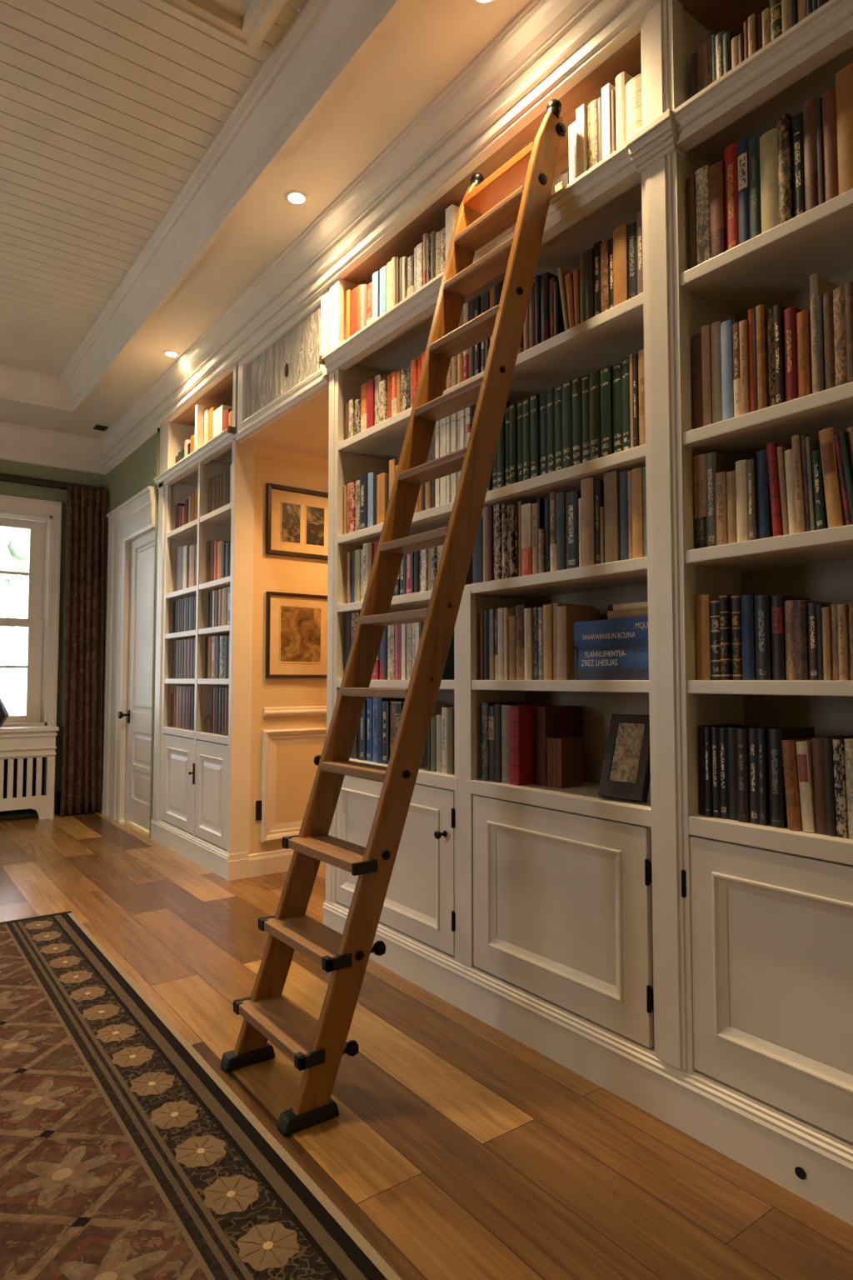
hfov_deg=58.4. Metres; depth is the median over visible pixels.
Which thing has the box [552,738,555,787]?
book
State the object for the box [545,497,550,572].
book
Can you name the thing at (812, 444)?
book
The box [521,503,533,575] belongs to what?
book
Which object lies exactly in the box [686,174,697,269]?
book
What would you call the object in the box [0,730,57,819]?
radiator cover
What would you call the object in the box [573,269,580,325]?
book
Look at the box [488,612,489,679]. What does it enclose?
book
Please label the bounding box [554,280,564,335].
book
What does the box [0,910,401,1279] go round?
patterned rug
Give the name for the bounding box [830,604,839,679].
book
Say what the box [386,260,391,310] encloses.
book
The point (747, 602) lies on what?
book
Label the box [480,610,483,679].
book
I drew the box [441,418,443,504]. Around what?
magazine
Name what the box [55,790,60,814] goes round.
baseboard
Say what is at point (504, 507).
book
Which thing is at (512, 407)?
book
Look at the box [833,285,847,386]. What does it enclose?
book
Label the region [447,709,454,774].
book
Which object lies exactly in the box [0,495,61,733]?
window
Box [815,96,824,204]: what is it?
book
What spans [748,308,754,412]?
book
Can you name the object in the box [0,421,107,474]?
trim
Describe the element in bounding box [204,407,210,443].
book
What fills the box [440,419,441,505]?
book
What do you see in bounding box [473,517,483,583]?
book
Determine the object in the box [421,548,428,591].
book
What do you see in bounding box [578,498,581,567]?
book
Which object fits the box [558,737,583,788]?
book
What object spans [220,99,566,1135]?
library ladder
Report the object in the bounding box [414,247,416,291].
book
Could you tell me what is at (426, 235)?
book
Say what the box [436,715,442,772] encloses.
book
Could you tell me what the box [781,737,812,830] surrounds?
book
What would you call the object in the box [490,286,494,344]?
book
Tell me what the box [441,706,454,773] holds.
book
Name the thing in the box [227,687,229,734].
book
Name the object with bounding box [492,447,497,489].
book
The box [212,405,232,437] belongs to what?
book
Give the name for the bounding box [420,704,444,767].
book
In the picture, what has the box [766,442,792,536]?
book
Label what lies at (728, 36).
book
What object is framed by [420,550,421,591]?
book
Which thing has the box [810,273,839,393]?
book
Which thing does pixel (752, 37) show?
book
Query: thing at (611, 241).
book
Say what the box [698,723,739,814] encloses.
book
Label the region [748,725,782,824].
book
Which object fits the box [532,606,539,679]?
book
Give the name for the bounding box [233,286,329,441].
upper cabinet
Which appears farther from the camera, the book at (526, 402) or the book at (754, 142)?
the book at (526, 402)
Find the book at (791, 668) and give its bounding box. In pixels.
[784,600,796,679]
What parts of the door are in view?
knob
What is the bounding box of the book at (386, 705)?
[382,700,389,764]
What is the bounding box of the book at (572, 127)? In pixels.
[569,120,576,183]
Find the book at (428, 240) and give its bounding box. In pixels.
[426,236,430,283]
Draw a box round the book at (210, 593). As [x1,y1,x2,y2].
[208,590,212,627]
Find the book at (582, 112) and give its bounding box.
[575,104,587,177]
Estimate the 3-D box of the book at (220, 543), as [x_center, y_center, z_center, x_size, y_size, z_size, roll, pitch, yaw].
[-1.283,-0.511,5.035,0.181,0.263,0.082,2,-4,-36]
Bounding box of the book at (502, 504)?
[501,504,507,579]
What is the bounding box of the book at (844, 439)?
[839,430,852,524]
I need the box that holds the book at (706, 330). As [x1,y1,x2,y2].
[701,325,712,426]
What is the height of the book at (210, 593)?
0.250 m
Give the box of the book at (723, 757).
[719,727,729,819]
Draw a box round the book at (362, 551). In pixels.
[360,549,363,600]
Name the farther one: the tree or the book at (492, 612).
the tree
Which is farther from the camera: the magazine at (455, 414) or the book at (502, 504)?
the magazine at (455, 414)
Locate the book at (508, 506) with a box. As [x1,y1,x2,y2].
[506,505,509,578]
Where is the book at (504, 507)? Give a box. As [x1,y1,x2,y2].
[502,505,507,579]
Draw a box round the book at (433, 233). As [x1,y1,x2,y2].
[430,230,437,279]
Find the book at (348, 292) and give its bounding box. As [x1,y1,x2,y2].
[346,289,352,339]
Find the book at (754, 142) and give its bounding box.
[748,134,761,239]
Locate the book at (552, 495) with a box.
[550,491,559,571]
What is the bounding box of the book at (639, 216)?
[636,210,643,294]
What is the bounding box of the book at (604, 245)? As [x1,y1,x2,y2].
[600,240,609,312]
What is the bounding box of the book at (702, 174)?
[695,165,710,264]
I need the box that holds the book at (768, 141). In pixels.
[760,127,779,233]
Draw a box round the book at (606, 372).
[600,365,613,457]
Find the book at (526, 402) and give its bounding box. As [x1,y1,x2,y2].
[522,397,530,480]
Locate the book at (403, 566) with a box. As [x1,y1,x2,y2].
[400,553,406,594]
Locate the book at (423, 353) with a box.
[421,350,446,390]
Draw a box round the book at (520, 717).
[508,705,557,785]
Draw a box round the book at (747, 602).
[740,594,758,679]
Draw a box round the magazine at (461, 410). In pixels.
[460,410,461,474]
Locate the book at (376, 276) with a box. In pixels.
[372,270,379,320]
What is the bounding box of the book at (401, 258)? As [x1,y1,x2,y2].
[399,256,403,302]
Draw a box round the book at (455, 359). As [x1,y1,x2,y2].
[451,354,458,386]
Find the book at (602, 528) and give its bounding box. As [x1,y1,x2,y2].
[600,506,604,563]
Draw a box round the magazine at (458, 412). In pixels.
[457,410,459,485]
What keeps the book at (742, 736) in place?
on the bookcase at (694, 968)
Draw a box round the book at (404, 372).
[400,368,407,412]
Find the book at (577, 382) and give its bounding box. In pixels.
[571,375,582,465]
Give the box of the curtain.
[60,485,106,815]
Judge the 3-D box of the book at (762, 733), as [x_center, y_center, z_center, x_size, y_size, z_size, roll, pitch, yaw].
[0.915,0.348,1.978,0.173,0.242,0.017,2,-4,-36]
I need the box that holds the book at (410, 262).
[406,255,414,297]
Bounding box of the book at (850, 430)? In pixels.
[847,426,852,468]
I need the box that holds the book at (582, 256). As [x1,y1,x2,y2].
[580,251,586,323]
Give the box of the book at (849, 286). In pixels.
[845,281,852,383]
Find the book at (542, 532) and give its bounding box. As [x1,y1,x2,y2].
[539,529,544,573]
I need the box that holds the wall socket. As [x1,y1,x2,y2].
[255,800,261,820]
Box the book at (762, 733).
[757,725,793,825]
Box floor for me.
[0,811,852,1279]
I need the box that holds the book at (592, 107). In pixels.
[587,98,597,169]
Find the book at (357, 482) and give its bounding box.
[355,480,359,530]
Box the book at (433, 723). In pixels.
[430,716,436,771]
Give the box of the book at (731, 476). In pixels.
[726,470,737,544]
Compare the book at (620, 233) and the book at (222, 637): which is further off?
the book at (222, 637)
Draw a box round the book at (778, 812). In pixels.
[768,725,814,828]
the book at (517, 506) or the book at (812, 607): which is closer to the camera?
the book at (812, 607)
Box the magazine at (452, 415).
[451,413,454,501]
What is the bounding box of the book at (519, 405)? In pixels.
[516,400,523,482]
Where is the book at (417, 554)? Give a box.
[414,550,419,592]
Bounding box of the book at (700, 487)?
[694,454,707,549]
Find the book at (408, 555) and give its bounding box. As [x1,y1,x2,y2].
[406,552,411,594]
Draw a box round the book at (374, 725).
[372,697,376,762]
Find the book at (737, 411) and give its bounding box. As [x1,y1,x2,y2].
[732,322,741,416]
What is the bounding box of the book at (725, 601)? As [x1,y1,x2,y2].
[719,595,733,679]
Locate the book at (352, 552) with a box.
[351,551,354,602]
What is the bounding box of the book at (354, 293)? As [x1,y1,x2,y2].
[350,286,358,336]
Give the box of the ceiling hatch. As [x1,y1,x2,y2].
[145,0,288,55]
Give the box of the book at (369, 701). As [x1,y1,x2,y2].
[366,698,373,761]
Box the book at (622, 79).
[615,71,633,149]
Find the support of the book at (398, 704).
on the bookcase at (694, 968)
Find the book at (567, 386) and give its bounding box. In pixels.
[562,380,572,468]
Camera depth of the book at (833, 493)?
1.81 m
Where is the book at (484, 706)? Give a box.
[480,701,524,779]
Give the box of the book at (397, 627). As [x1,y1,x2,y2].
[395,624,401,679]
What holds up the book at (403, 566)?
on the bookcase at (694, 968)
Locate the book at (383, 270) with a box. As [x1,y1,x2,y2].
[380,265,386,315]
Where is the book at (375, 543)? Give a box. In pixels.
[373,540,379,561]
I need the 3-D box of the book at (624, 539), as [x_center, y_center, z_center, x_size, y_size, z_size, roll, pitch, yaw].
[0.668,-0.371,2.363,0.183,0.276,0.029,2,-4,-36]
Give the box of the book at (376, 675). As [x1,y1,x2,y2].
[371,648,379,679]
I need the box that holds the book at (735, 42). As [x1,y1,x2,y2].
[730,35,739,69]
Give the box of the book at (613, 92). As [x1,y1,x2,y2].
[610,89,616,153]
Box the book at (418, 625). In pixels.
[415,622,421,655]
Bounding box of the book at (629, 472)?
[627,470,633,559]
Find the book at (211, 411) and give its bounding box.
[208,406,218,440]
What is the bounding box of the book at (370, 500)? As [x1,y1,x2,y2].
[367,472,380,527]
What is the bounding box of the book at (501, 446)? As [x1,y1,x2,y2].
[497,415,505,488]
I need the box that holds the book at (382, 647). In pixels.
[380,632,384,679]
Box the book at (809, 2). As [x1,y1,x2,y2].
[806,0,813,15]
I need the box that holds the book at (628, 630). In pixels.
[574,615,648,646]
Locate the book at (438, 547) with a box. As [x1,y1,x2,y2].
[437,545,440,568]
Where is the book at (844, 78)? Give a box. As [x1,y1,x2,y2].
[835,63,852,194]
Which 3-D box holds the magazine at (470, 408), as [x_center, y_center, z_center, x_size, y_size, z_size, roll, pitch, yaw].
[0.248,-0.726,2.975,0.218,0.390,0.016,2,-4,-36]
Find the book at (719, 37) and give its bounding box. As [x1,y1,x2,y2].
[715,30,724,79]
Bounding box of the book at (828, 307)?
[822,291,835,389]
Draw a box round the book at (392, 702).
[390,700,394,755]
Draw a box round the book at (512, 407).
[509,402,517,484]
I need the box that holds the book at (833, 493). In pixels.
[819,426,846,528]
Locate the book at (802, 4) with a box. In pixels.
[797,0,807,23]
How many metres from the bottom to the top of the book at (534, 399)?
0.300 m
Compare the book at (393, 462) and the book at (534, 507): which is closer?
the book at (534, 507)
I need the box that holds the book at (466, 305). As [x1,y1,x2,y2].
[463,302,468,380]
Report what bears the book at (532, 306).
on the bookcase at (694, 968)
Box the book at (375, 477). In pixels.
[373,474,378,525]
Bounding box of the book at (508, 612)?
[504,607,515,679]
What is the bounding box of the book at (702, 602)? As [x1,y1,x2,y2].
[695,595,719,679]
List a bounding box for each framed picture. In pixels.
[265,483,328,560]
[265,591,327,678]
[598,713,650,803]
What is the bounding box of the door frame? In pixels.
[102,485,155,822]
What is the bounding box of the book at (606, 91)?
[601,83,615,159]
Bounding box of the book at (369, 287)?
[366,282,372,324]
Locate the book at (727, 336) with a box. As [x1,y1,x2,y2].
[720,319,736,420]
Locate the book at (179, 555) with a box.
[175,545,184,590]
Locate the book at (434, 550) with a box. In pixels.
[431,546,437,589]
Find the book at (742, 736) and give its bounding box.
[735,726,766,822]
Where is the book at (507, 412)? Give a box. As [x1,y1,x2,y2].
[505,406,509,485]
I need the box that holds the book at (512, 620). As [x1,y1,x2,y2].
[508,615,516,679]
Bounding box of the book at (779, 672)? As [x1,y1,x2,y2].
[770,595,810,679]
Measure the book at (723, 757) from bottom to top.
0.237 m
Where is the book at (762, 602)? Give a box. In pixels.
[755,595,775,679]
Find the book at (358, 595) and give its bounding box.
[356,549,360,601]
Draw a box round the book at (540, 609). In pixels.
[538,607,544,679]
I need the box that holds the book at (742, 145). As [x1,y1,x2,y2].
[737,136,750,244]
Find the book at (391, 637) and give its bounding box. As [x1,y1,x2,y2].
[387,625,394,679]
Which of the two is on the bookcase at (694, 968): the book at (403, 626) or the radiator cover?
the book at (403, 626)
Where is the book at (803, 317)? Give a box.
[795,310,812,397]
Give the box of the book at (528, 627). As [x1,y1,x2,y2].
[524,608,533,679]
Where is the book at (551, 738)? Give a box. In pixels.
[550,736,572,787]
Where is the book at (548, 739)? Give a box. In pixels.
[546,737,549,786]
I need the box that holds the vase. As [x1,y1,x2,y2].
[0,698,9,727]
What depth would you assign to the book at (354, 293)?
3.65 m
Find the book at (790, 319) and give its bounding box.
[784,306,801,401]
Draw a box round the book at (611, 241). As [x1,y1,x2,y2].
[609,237,614,308]
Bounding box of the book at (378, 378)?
[375,374,387,424]
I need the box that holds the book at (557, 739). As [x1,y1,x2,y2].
[555,736,579,788]
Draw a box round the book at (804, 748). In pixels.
[795,740,815,832]
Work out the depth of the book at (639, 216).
2.28 m
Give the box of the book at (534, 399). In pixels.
[530,393,539,478]
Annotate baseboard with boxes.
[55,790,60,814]
[248,848,325,877]
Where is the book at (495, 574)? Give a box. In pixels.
[494,505,496,579]
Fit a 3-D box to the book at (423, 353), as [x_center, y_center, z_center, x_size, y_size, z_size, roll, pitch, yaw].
[0.051,-1.083,3.212,0.161,0.225,0.037,2,-4,-36]
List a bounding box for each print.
[279,605,321,663]
[280,500,301,544]
[305,505,324,547]
[609,722,644,783]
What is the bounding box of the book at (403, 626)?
[401,623,406,679]
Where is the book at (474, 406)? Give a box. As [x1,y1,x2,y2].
[472,403,476,421]
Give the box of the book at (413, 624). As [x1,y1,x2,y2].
[412,622,415,669]
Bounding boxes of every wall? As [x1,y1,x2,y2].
[0,459,105,819]
[102,428,159,838]
[248,445,328,854]
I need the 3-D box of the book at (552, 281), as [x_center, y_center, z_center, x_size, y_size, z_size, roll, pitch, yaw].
[0.488,-1.114,2.635,0.159,0.228,0.027,2,-4,-36]
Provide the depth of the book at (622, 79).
2.36 m
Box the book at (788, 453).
[785,449,797,534]
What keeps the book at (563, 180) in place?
on the bookcase at (694, 968)
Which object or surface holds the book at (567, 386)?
on the bookcase at (694, 968)
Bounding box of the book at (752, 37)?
[748,14,757,56]
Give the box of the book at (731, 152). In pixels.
[724,142,739,250]
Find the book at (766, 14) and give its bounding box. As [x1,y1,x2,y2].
[761,7,770,47]
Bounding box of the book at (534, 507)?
[531,502,538,574]
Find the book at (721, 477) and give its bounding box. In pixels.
[715,471,728,545]
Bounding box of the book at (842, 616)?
[837,604,849,679]
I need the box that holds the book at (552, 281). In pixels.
[549,277,559,338]
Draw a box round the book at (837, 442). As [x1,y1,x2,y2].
[834,434,852,524]
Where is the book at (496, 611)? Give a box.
[495,609,498,679]
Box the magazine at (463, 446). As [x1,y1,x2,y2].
[461,409,465,449]
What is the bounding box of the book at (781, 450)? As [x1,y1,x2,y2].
[776,445,789,534]
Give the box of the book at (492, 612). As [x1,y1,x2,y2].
[489,609,495,679]
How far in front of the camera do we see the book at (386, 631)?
3.33 m
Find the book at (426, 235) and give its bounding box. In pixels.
[423,233,430,285]
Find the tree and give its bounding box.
[0,526,29,715]
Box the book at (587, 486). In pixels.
[580,477,604,566]
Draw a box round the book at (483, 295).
[480,293,485,372]
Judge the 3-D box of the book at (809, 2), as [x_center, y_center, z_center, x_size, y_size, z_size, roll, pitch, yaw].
[0.997,-1.560,1.927,0.112,0.163,0.016,2,-4,-36]
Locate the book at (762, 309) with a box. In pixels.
[755,304,770,409]
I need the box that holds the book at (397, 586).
[395,570,399,595]
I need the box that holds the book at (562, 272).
[557,267,573,330]
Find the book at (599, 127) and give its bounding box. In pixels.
[596,96,602,163]
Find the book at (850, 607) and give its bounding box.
[847,604,852,679]
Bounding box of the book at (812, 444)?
[805,436,820,530]
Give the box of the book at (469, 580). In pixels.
[465,551,473,584]
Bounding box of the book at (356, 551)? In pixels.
[355,550,357,602]
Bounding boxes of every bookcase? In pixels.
[150,364,254,880]
[319,0,852,1225]
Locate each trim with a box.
[0,0,409,413]
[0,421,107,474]
[146,0,664,428]
[260,705,326,842]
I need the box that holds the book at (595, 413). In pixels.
[590,370,600,459]
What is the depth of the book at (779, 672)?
1.91 m
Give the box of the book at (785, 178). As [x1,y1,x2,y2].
[777,112,794,224]
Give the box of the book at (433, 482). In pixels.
[431,480,435,508]
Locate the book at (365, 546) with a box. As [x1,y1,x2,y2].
[363,543,367,599]
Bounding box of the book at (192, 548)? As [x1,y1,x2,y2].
[188,544,195,587]
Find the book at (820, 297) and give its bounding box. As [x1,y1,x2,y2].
[817,294,825,391]
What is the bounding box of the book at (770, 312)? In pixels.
[767,308,775,406]
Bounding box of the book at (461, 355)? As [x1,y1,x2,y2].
[458,318,463,383]
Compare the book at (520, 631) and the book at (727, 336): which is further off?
the book at (520, 631)
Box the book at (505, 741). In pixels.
[501,704,547,783]
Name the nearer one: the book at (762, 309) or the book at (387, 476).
the book at (762, 309)
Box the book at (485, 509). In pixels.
[483,506,487,581]
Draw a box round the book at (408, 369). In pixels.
[407,367,410,409]
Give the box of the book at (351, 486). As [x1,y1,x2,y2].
[347,481,355,533]
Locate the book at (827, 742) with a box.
[823,735,852,835]
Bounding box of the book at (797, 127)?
[791,111,805,217]
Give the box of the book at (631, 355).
[630,354,634,448]
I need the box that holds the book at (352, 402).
[349,399,355,437]
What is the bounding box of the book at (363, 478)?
[360,474,368,529]
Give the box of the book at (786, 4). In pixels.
[781,0,792,33]
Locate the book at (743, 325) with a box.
[739,319,750,414]
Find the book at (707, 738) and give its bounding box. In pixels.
[704,725,737,816]
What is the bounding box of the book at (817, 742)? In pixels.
[812,735,844,834]
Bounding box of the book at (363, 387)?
[360,382,366,431]
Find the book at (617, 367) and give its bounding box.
[612,361,623,453]
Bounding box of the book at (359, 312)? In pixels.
[357,284,361,331]
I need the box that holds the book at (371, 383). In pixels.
[366,379,374,429]
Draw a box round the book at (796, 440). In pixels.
[791,435,806,533]
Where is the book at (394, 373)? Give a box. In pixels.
[391,370,398,416]
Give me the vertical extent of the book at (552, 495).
0.271 m
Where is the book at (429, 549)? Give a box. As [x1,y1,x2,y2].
[428,547,431,590]
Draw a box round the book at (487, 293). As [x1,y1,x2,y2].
[485,290,489,362]
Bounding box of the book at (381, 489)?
[376,472,389,524]
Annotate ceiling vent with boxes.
[92,424,108,430]
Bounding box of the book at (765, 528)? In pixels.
[756,450,773,539]
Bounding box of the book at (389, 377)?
[387,374,391,419]
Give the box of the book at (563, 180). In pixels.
[550,172,569,195]
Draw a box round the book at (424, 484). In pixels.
[422,483,425,510]
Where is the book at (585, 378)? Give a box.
[581,373,590,462]
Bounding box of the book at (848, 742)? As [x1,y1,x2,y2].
[844,738,852,839]
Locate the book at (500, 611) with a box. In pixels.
[497,608,504,679]
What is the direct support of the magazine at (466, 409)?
on the bookcase at (694, 968)
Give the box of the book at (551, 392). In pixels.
[547,387,555,473]
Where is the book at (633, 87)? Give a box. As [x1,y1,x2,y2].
[625,73,642,138]
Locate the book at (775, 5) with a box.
[770,0,782,41]
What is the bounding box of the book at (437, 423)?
[435,420,439,506]
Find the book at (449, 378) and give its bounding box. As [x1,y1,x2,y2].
[446,359,452,389]
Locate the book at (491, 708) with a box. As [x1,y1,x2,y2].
[488,705,494,780]
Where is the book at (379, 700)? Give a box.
[376,697,404,763]
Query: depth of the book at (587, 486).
2.41 m
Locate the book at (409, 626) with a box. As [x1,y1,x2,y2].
[406,623,412,679]
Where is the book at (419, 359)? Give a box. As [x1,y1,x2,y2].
[417,355,421,384]
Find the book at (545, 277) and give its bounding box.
[540,271,558,342]
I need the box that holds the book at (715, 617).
[710,600,720,679]
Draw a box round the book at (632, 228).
[627,221,638,299]
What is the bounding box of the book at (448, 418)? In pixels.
[446,415,450,503]
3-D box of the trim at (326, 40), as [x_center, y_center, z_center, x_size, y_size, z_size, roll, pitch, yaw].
[-1.893,-2.201,2.198,3.290,0.218,7.860,2,-4,-36]
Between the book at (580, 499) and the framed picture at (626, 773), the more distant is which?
the book at (580, 499)
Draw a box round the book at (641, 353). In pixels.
[638,349,645,445]
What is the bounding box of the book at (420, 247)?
[416,242,423,289]
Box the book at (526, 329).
[523,307,529,350]
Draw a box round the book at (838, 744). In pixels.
[832,737,852,838]
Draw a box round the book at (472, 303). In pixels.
[468,298,474,379]
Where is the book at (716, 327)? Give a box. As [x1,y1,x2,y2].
[710,320,722,423]
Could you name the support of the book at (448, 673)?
on the bookcase at (694, 968)
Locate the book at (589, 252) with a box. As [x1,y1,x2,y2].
[585,248,594,319]
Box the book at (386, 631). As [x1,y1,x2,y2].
[384,625,388,679]
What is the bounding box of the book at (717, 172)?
[708,160,726,258]
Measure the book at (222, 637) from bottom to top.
0.276 m
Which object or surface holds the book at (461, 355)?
on the bookcase at (694, 968)
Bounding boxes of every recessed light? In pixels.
[162,350,179,357]
[284,190,309,205]
[470,0,499,7]
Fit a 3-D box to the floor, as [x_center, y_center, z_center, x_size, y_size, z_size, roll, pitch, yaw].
[-1.437,1.390,2.507,6.250,0.120,9.550,2,-4,-36]
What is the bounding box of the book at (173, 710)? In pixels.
[170,692,176,727]
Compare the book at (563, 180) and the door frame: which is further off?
the door frame
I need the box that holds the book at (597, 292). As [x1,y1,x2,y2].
[594,240,602,315]
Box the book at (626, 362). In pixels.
[622,356,630,450]
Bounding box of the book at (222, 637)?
[219,635,224,678]
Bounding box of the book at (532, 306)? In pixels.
[528,282,535,348]
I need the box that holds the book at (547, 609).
[543,604,553,679]
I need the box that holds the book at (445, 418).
[443,417,446,504]
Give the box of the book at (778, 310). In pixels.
[773,304,787,404]
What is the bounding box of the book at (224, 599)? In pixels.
[221,587,227,625]
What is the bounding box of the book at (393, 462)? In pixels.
[389,459,399,499]
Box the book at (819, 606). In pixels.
[817,604,830,679]
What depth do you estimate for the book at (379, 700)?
3.35 m
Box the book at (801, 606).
[795,600,832,679]
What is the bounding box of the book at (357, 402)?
[354,398,360,434]
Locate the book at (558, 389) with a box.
[555,384,563,470]
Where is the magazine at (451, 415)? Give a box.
[450,415,451,502]
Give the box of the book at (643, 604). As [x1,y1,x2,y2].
[613,601,648,610]
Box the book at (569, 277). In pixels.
[565,273,575,329]
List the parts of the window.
sash, sash, sill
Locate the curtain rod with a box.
[0,472,104,489]
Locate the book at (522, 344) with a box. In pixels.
[518,330,524,354]
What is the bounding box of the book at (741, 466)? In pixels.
[735,459,748,542]
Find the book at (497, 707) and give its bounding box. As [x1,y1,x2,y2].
[494,703,538,782]
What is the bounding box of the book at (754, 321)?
[752,307,758,410]
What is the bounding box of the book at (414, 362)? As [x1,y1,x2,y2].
[410,358,417,407]
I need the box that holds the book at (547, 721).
[532,705,583,785]
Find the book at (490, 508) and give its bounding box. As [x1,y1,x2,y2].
[487,505,494,581]
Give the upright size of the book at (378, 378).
0.245 m
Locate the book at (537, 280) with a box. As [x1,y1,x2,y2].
[535,275,540,344]
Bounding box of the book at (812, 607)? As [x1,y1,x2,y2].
[807,602,830,679]
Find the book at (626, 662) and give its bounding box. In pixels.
[574,643,649,679]
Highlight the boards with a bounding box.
[0,0,305,376]
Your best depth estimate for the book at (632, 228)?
2.31 m
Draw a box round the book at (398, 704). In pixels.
[395,700,404,736]
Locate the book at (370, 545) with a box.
[367,542,373,584]
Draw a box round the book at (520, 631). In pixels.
[515,605,543,679]
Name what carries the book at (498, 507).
on the bookcase at (694, 968)
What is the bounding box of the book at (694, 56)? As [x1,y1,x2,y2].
[691,51,697,96]
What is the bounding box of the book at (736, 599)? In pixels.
[731,595,742,679]
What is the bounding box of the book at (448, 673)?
[421,621,454,679]
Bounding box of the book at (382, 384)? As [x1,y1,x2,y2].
[379,380,387,423]
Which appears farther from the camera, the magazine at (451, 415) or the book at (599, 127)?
the magazine at (451, 415)
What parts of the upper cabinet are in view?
rail, rippled pane, finger pull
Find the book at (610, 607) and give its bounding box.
[608,604,615,610]
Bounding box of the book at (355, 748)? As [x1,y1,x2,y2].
[351,728,358,759]
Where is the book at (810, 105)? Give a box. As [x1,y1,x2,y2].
[803,95,819,211]
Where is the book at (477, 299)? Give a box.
[475,295,480,375]
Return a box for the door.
[117,529,154,830]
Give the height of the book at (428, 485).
0.169 m
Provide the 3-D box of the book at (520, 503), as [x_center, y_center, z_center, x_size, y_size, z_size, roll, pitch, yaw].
[0.404,-0.349,2.737,0.194,0.271,0.015,2,-4,-36]
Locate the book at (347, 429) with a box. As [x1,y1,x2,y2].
[345,402,349,439]
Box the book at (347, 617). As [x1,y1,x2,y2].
[344,613,350,670]
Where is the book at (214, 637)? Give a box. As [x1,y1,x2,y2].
[210,635,216,678]
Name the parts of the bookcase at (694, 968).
post, panel, panel moulding, cabinet door, shelf, counter shelf, knob, post, shelf, shelf, shelf, panel moulding, counter shelf, shelf, cabinet door, ledge shelf, panel, shelf, shelf, shelf, shelf, counter shelf, cabinet door, panel moulding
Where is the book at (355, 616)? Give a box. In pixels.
[350,612,371,679]
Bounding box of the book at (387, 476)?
[385,474,389,512]
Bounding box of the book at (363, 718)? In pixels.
[360,699,366,760]
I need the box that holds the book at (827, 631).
[821,606,832,679]
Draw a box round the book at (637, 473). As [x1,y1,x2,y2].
[631,467,644,558]
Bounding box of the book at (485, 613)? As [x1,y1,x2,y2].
[482,610,489,679]
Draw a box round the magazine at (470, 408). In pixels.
[467,405,472,443]
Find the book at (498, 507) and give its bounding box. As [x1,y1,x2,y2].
[495,503,501,579]
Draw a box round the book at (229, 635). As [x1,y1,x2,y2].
[227,635,229,678]
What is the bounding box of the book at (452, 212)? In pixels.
[445,204,459,261]
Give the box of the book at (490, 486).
[487,470,492,491]
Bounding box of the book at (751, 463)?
[746,459,758,540]
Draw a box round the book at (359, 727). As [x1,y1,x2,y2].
[358,719,360,759]
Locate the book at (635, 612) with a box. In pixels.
[607,607,648,619]
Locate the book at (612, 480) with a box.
[604,470,620,563]
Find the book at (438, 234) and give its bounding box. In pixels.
[435,230,440,276]
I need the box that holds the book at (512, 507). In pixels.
[510,505,515,577]
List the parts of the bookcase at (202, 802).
post, panel moulding, counter shelf, cabinet door, shelf, shelf, shelf, shelf, panel, latch plate, ledge shelf, post, panel moulding, cabinet door, counter shelf, shelf, shelf, shelf, shelf, post, panel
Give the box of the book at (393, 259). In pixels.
[391,256,396,307]
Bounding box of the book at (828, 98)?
[821,87,839,201]
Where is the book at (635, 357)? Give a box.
[632,353,639,447]
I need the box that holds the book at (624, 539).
[619,470,629,560]
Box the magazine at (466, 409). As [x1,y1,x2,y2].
[465,407,467,448]
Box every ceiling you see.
[0,0,531,439]
[240,386,329,459]
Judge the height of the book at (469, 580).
0.207 m
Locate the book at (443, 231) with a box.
[440,227,445,273]
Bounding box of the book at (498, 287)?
[495,280,504,305]
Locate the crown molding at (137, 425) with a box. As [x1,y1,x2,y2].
[99,391,159,474]
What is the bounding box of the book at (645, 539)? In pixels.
[642,466,647,556]
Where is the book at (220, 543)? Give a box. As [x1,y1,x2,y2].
[217,540,229,579]
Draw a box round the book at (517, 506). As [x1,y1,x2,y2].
[515,505,518,576]
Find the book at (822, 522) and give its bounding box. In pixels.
[811,450,828,529]
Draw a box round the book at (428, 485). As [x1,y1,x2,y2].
[425,480,431,509]
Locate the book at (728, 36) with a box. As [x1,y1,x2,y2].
[723,30,736,74]
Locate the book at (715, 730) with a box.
[710,725,744,817]
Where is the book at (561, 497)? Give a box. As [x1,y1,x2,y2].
[555,491,567,570]
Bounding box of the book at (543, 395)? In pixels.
[539,390,547,475]
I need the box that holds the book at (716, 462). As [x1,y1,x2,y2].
[705,451,741,546]
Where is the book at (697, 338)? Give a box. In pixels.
[692,332,703,429]
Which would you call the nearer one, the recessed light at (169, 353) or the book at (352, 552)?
the book at (352, 552)
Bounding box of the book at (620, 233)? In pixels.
[613,223,629,306]
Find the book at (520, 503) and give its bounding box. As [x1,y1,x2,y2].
[518,501,529,576]
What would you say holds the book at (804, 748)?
on the bookcase at (694, 968)
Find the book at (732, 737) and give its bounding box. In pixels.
[727,725,769,820]
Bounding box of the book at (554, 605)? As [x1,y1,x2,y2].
[552,603,594,679]
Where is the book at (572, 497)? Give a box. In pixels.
[565,490,581,569]
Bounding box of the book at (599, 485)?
[594,480,604,564]
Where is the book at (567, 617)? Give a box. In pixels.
[556,605,599,679]
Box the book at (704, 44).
[696,30,714,93]
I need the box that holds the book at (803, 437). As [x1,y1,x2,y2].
[800,435,819,531]
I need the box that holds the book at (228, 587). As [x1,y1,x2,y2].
[227,586,229,624]
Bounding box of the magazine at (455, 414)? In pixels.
[454,412,457,499]

